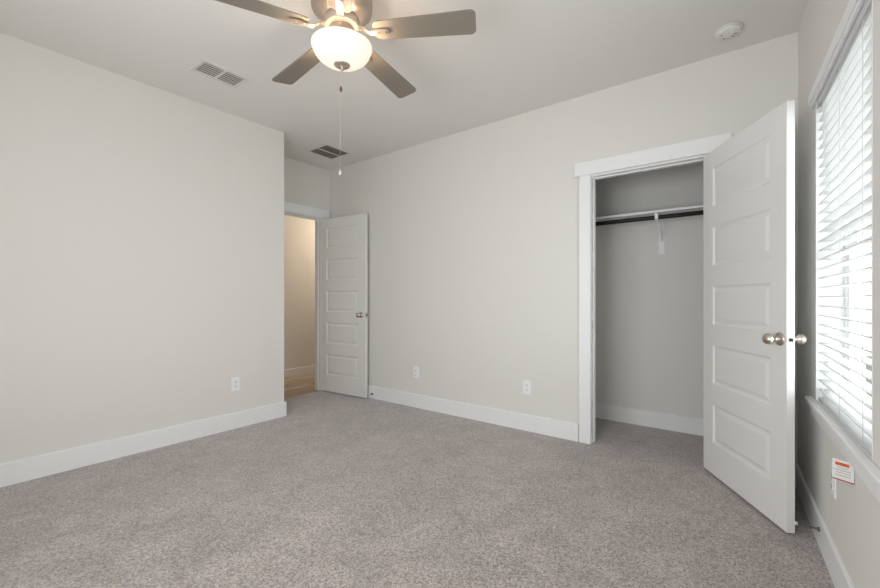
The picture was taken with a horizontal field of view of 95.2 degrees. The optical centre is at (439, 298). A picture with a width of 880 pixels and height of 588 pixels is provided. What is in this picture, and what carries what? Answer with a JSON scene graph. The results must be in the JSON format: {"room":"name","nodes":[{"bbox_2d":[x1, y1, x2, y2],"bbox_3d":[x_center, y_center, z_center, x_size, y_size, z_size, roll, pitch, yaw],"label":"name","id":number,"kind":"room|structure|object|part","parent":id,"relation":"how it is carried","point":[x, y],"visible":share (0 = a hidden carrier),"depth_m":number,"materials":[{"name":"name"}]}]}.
{"room":"empty bedroom","nodes":[
{"label":"empty bedroom","id":0,"kind":"room"},
{"bbox_2d":[0,33,283,463],"bbox_3d":[-2.483,-0.236,2.736,0.115,2.740,3.022,0,0,38],"label":"wall","id":1,"kind":"structure","parent":0,"point":[142,225],"depth_m":2.91,"materials":[{"name":"white paint"}]},
{"bbox_2d":[0,401,285,487],"bbox_3d":[-2.602,1.065,2.965,0.615,0.138,2.837,0,0,38],"label":"baseboard","id":2,"kind":"structure","parent":1,"relation":"attached to","point":[22,470],"depth_m":2.90,"materials":[{"name":"white paint"}]},
{"bbox_2d":[231,376,239,390],"bbox_3d":[-1.791,0.746,3.524,0.009,0.120,0.072,0,0,38],"label":"wall outlet","id":3,"kind":"object","parent":1,"relation":"attached to","point":[235,381],"visible":1,"depth_m":3.52,"materials":[{"name":"white plastic"}]},
{"bbox_2d":[284,157,329,369],"bbox_3d":[-1.834,-0.236,5.479,1.245,2.740,3.800,0,0,37],"label":"wall","id":4,"kind":"structure","parent":0,"point":[299,233],"depth_m":5.89,"materials":[{"name":"white paint"}]},
{"bbox_2d":[284,365,314,377],"bbox_3d":[-2.235,1.076,5.777,0.015,0.115,3.600,0,0,37],"label":"baseboard","id":5,"kind":"structure","parent":4,"relation":"attached to","point":[306,369],"depth_m":5.97,"materials":[{"name":"white paint"}]},
{"bbox_2d":[284,201,329,390],"bbox_3d":[-1.714,0.019,4.671,0.143,2.230,0.962,0,0,37],"label":"door frame","id":6,"kind":"structure","parent":4,"relation":"attached to","point":[290,209],"depth_m":4.95,"materials":[{"name":"white paint"}]},
{"bbox_2d":[322,213,367,397],"bbox_3d":[-1.147,0.075,4.759,0.761,2.090,0.183,0,0,32],"label":"door","id":7,"kind":"structure","parent":4,"relation":"in","point":[344,238],"depth_m":4.72,"materials":[{"name":"white paint"}]},
{"bbox_3d":[-0.914,0.184,4.547,0.066,0.066,0.074,0,0,32],"label":"knob","id":8,"kind":"part","parent":7,"relation":"part of","materials":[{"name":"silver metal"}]},
{"bbox_2d":[0,0,806,170],"bbox_3d":[-0.652,-1.646,3.228,6.300,0.080,6.000,0,0,37],"label":"ceiling","id":9,"kind":"structure","parent":0,"point":[522,56],"depth_m":2.60,"materials":[{"name":"white paint"}]},
{"bbox_2d":[189,58,249,88],"bbox_3d":[-1.574,-1.603,2.877,0.215,0.007,0.325,0,0,37],"label":"ceiling vent","id":10,"kind":"object","parent":9,"relation":"in","point":[204,67],"visible":1,"depth_m":2.86,"materials":[{"name":"white metal"}]},
{"bbox_2d":[306,144,351,159],"bbox_3d":[-1.213,-1.603,4.399,0.350,0.007,0.350,0,0,37],"label":"ceiling vent","id":11,"kind":"object","parent":9,"relation":"in","point":[327,151],"visible":1,"depth_m":4.38,"materials":[{"name":"white metal"}]},
{"bbox_2d":[215,0,475,174],"bbox_3d":[-0.513,-1.118,2.084,1.296,0.976,1.313,0,0,37],"label":"ceiling fan","id":12,"kind":"object","parent":9,"relation":"hanging from","point":[340,45],"visible":1,"depth_m":1.99,"materials":[{"name":"brown wood"}]},
{"bbox_3d":[-0.871,-1.352,1.846,0.512,0.032,0.137,0,0,-29],"label":"blade","id":13,"kind":"part","parent":12,"relation":"part of","materials":[{"name":"brown wood"}]},
{"bbox_3d":[-0.808,-1.352,2.340,0.512,0.032,0.137,0,0,43],"label":"blade","id":14,"kind":"part","parent":12,"relation":"part of","materials":[{"name":"brown wood"}]},
{"bbox_3d":[-0.637,-1.363,1.974,0.175,0.055,0.034,0,0,-29],"label":"blade arm","id":15,"kind":"part","parent":12,"relation":"part of","materials":[{"name":"silver metal"}]},
{"bbox_3d":[-0.421,-1.352,1.633,0.137,0.032,0.512,0,0,-11],"label":"blade","id":16,"kind":"part","parent":12,"relation":"part of","materials":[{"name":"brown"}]},
{"bbox_3d":[-0.470,-1.363,1.895,0.034,0.055,0.175,0,0,-11],"label":"blade arm","id":17,"kind":"part","parent":12,"relation":"part of","materials":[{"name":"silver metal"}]},
{"bbox_3d":[-0.499,-1.237,2.049,0.303,0.100,0.303,0,0,37],"label":"lamp shade","id":18,"kind":"part","parent":12,"relation":"part of","materials":[{"name":"white glass"}]},
{"bbox_3d":[-0.343,-1.363,2.029,0.175,0.055,0.034,0,0,7],"label":"blade arm","id":19,"kind":"part","parent":12,"relation":"part of","materials":[{"name":"silver metal"}]},
{"bbox_3d":[-0.318,-1.352,2.433,0.137,0.032,0.512,0,0,25],"label":"blade","id":20,"kind":"part","parent":12,"relation":"part of","materials":[{"name":"brown wood"}]},
{"bbox_3d":[-0.079,-1.352,1.995,0.512,0.032,0.137,0,0,7],"label":"blade","id":21,"kind":"part","parent":12,"relation":"part of","materials":[{"name":"brown wood"}]},
{"bbox_2d":[714,22,743,40],"bbox_3d":[1.722,-1.590,2.402,0.146,0.033,0.146,0,0,37],"label":"smoke detector","id":22,"kind":"object","parent":9,"relation":"attached to","point":[727,31],"visible":1,"depth_m":2.38,"materials":[{"name":"white plastic"}]},
{"bbox_2d":[0,373,834,587],"bbox_3d":[-0.682,1.164,3.313,6.150,0.060,5.900,0,0,37],"label":"floor","id":23,"kind":"structure","parent":0,"point":[339,490],"depth_m":2.11,"materials":[{"name":"beige carpet"}]},
{"bbox_2d":[330,32,797,463],"bbox_3d":[0.455,-0.236,3.753,4.719,2.740,0.115,0,0,37],"label":"wall","id":24,"kind":"structure","parent":0,"point":[473,234],"depth_m":3.56,"materials":[{"name":"white paint"}]},
{"bbox_2d":[413,366,418,377],"bbox_3d":[-0.252,0.768,4.202,0.072,0.120,0.009,0,0,37],"label":"wall outlet","id":25,"kind":"object","parent":24,"relation":"attached to","point":[415,369],"visible":1,"depth_m":4.20,"materials":[{"name":"white plastic"}]},
{"bbox_2d":[523,380,530,394],"bbox_3d":[0.747,0.762,3.458,0.072,0.120,0.009,0,0,37],"label":"wall outlet","id":26,"kind":"object","parent":24,"relation":"attached to","point":[526,384],"visible":1,"depth_m":3.46,"materials":[{"name":"white plastic"}]},
{"bbox_2d":[368,385,797,487],"bbox_3d":[0.382,1.065,3.727,4.402,0.138,0.015,0,0,37],"label":"baseboard","id":27,"kind":"structure","parent":24,"relation":"attached to","point":[540,425],"depth_m":3.70,"materials":[{"name":"white paint"}]},
{"bbox_2d":[574,133,731,443],"bbox_3d":[1.513,0.030,2.948,1.020,2.208,0.143,0,0,37],"label":"door frame","id":28,"kind":"structure","parent":24,"relation":"attached to","point":[693,151],"depth_m":3.14,"materials":[{"name":"white paint"}]},
{"bbox_2d":[704,100,806,532],"bbox_3d":[1.726,0.086,2.299,0.183,2.068,0.778,0,0,7],"label":"door","id":29,"kind":"structure","parent":24,"relation":"in","point":[750,338],"depth_m":2.18,"materials":[{"name":"white paint"}]},
{"bbox_3d":[1.629,0.197,1.973,0.074,0.066,0.066,0,0,7],"label":"knob","id":30,"kind":"part","parent":29,"relation":"part of","materials":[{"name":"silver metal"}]},
{"bbox_3d":[1.677,0.197,1.922,0.025,0.058,0.002,0,0,7],"label":"latch plate","id":31,"kind":"part","parent":29,"relation":"part of","materials":[{"name":"silver metal"}]},
{"bbox_3d":[1.737,0.197,1.960,0.074,0.066,0.066,0,0,7],"label":"knob","id":32,"kind":"part","parent":29,"relation":"part of","materials":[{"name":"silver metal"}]},
{"bbox_2d":[596,162,703,418],"bbox_3d":[1.677,-0.236,3.383,2.380,2.740,0.750,0,0,37],"label":"wall","id":33,"kind":"structure","parent":0,"point":[650,305],"depth_m":3.57,"materials":[{"name":"white paint"}]},
{"bbox_2d":[596,403,703,435],"bbox_3d":[1.642,1.065,3.337,2.150,0.138,0.635,0,0,37],"label":"baseboard","id":34,"kind":"structure","parent":33,"relation":"attached to","point":[684,424],"depth_m":3.55,"materials":[{"name":"white paint"}]},
{"bbox_2d":[596,205,703,221],"bbox_3d":[1.742,-0.712,3.471,2.150,0.019,0.300,0,0,37],"label":"closet shelf","id":35,"kind":"object","parent":33,"relation":"attached to","point":[697,207],"visible":0.06,"depth_m":3.31,"materials":[{"name":"white paint"}]},
{"bbox_2d":[596,210,703,225],"bbox_3d":[1.681,-0.670,3.389,2.150,0.036,0.036,0,0,37],"label":"closet rod","id":36,"kind":"object","parent":33,"relation":"attached to","point":[700,212],"visible":0.32,"depth_m":3.33,"materials":[{"name":"brown metal"}]},
{"bbox_2d":[654,213,663,254],"bbox_3d":[1.849,-0.545,3.398,0.042,0.315,0.290,0,0,37],"label":"shelf bracket","id":37,"kind":"object","parent":33,"relation":"attached to","point":[660,222],"visible":0.87,"depth_m":3.50,"materials":[{"name":"white metal"}]},
{"bbox_3d":[1.935,-0.545,3.513,0.042,0.315,0.004,0,0,37],"label":"wall plate","id":38,"kind":"part","parent":37,"relation":"part of","materials":[{"name":"white paint"}]},
{"bbox_2d":[798,0,879,587],"bbox_3d":[1.083,-0.236,0.753,0.161,2.740,3.995,0,0,35],"label":"wall","id":39,"kind":"structure","parent":0,"point":[852,519],"depth_m":1.78,"materials":[{"name":"white paint"}]},
{"bbox_2d":[794,521,819,531],"bbox_3d":[1.687,1.046,1.851,0.089,0.022,0.022,0,0,40],"label":"door stop","id":40,"kind":"object","parent":39,"relation":"attached to","point":[795,522],"visible":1,"depth_m":1.85,"materials":[{"name":"silver metal"}]},
{"bbox_2d":[796,465,854,587],"bbox_3d":[1.031,1.065,0.829,0.012,0.138,3.860,0,0,35],"label":"baseboard","id":41,"kind":"structure","parent":39,"relation":"attached to","point":[839,575],"depth_m":1.75,"materials":[{"name":"white paint"}]},
{"bbox_2d":[831,463,835,498],"bbox_3d":[1.601,0.742,1.638,0.009,0.120,0.072,0,0,35],"label":"wall outlet","id":42,"kind":"object","parent":39,"relation":"attached to","point":[833,481],"visible":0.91,"depth_m":1.62,"materials":[{"name":"white plastic"}]},
{"bbox_2d":[808,0,872,460],"bbox_3d":[1.304,-0.256,1.084,0.178,1.530,2.196,0,0,35],"label":"window","id":43,"kind":"structure","parent":39,"relation":"in","point":[850,290],"depth_m":1.90,"materials":[{"name":"white plastic"}]},
{"bbox_2d":[817,0,871,454],"bbox_3d":[1.595,-0.233,1.572,0.062,1.443,0.890,0,0,35],"label":"window blind","id":44,"kind":"object","parent":43,"relation":"attached to","point":[845,100],"visible":0.94,"depth_m":1.53,"materials":[{"name":"white plastic"}]},
{"bbox_3d":[1.781,-0.223,1.831,0.055,1.402,0.002,0,0,35],"label":"ladder cord","id":45,"kind":"part","parent":44,"relation":"part of","materials":[{"name":"white fabric"}]},
{"bbox_3d":[1.598,0.481,1.571,0.050,0.016,0.880,0,0,35],"label":"rail","id":46,"kind":"part","parent":44,"relation":"part of","materials":[{"name":"white plastic"}]},
{"bbox_3d":[1.598,-0.223,1.571,0.055,1.402,0.002,0,0,35],"label":"ladder cord","id":47,"kind":"part","parent":44,"relation":"part of","materials":[{"name":"white fabric"}]},
{"bbox_3d":[1.415,-0.223,1.309,0.055,1.402,0.002,0,0,35],"label":"ladder cord","id":48,"kind":"part","parent":44,"relation":"part of","materials":[{"name":"white fabric"}]},
{"bbox_3d":[1.685,-0.561,1.509,0.024,0.710,0.811,0,0,35],"label":"sash","id":49,"kind":"part","parent":43,"relation":"part of","materials":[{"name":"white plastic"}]},
{"bbox_2d":[805,396,879,502],"bbox_3d":[1.272,0.531,1.106,0.126,0.080,2.206,0,0,35],"label":"windowsill","id":50,"kind":"object","parent":39,"relation":"attached to","point":[858,457],"visible":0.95,"depth_m":1.39,"materials":[{"name":"white paint"}]},
{"bbox_2d":[832,458,853,484],"bbox_3d":[1.409,0.602,1.406,0.002,0.072,0.058,0,0,-23],"label":"card","id":51,"kind":"object","parent":39,"relation":"attached to","point":[842,470],"visible":0.98,"depth_m":1.41,"materials":[{"name":"white paper"}]},
{"label":"outside","id":52,"kind":"structure","parent":0,"visible":0},
{"bbox_2d":[865,356,871,396],"bbox_3d":[7.110,1.609,-2.799,13.250,0.050,28.000,0,0,37],"label":"ground","id":53,"kind":"structure","parent":52,"point":[870,357],"depth_m":9.07,"materials":[{"name":"green"}]}
]}

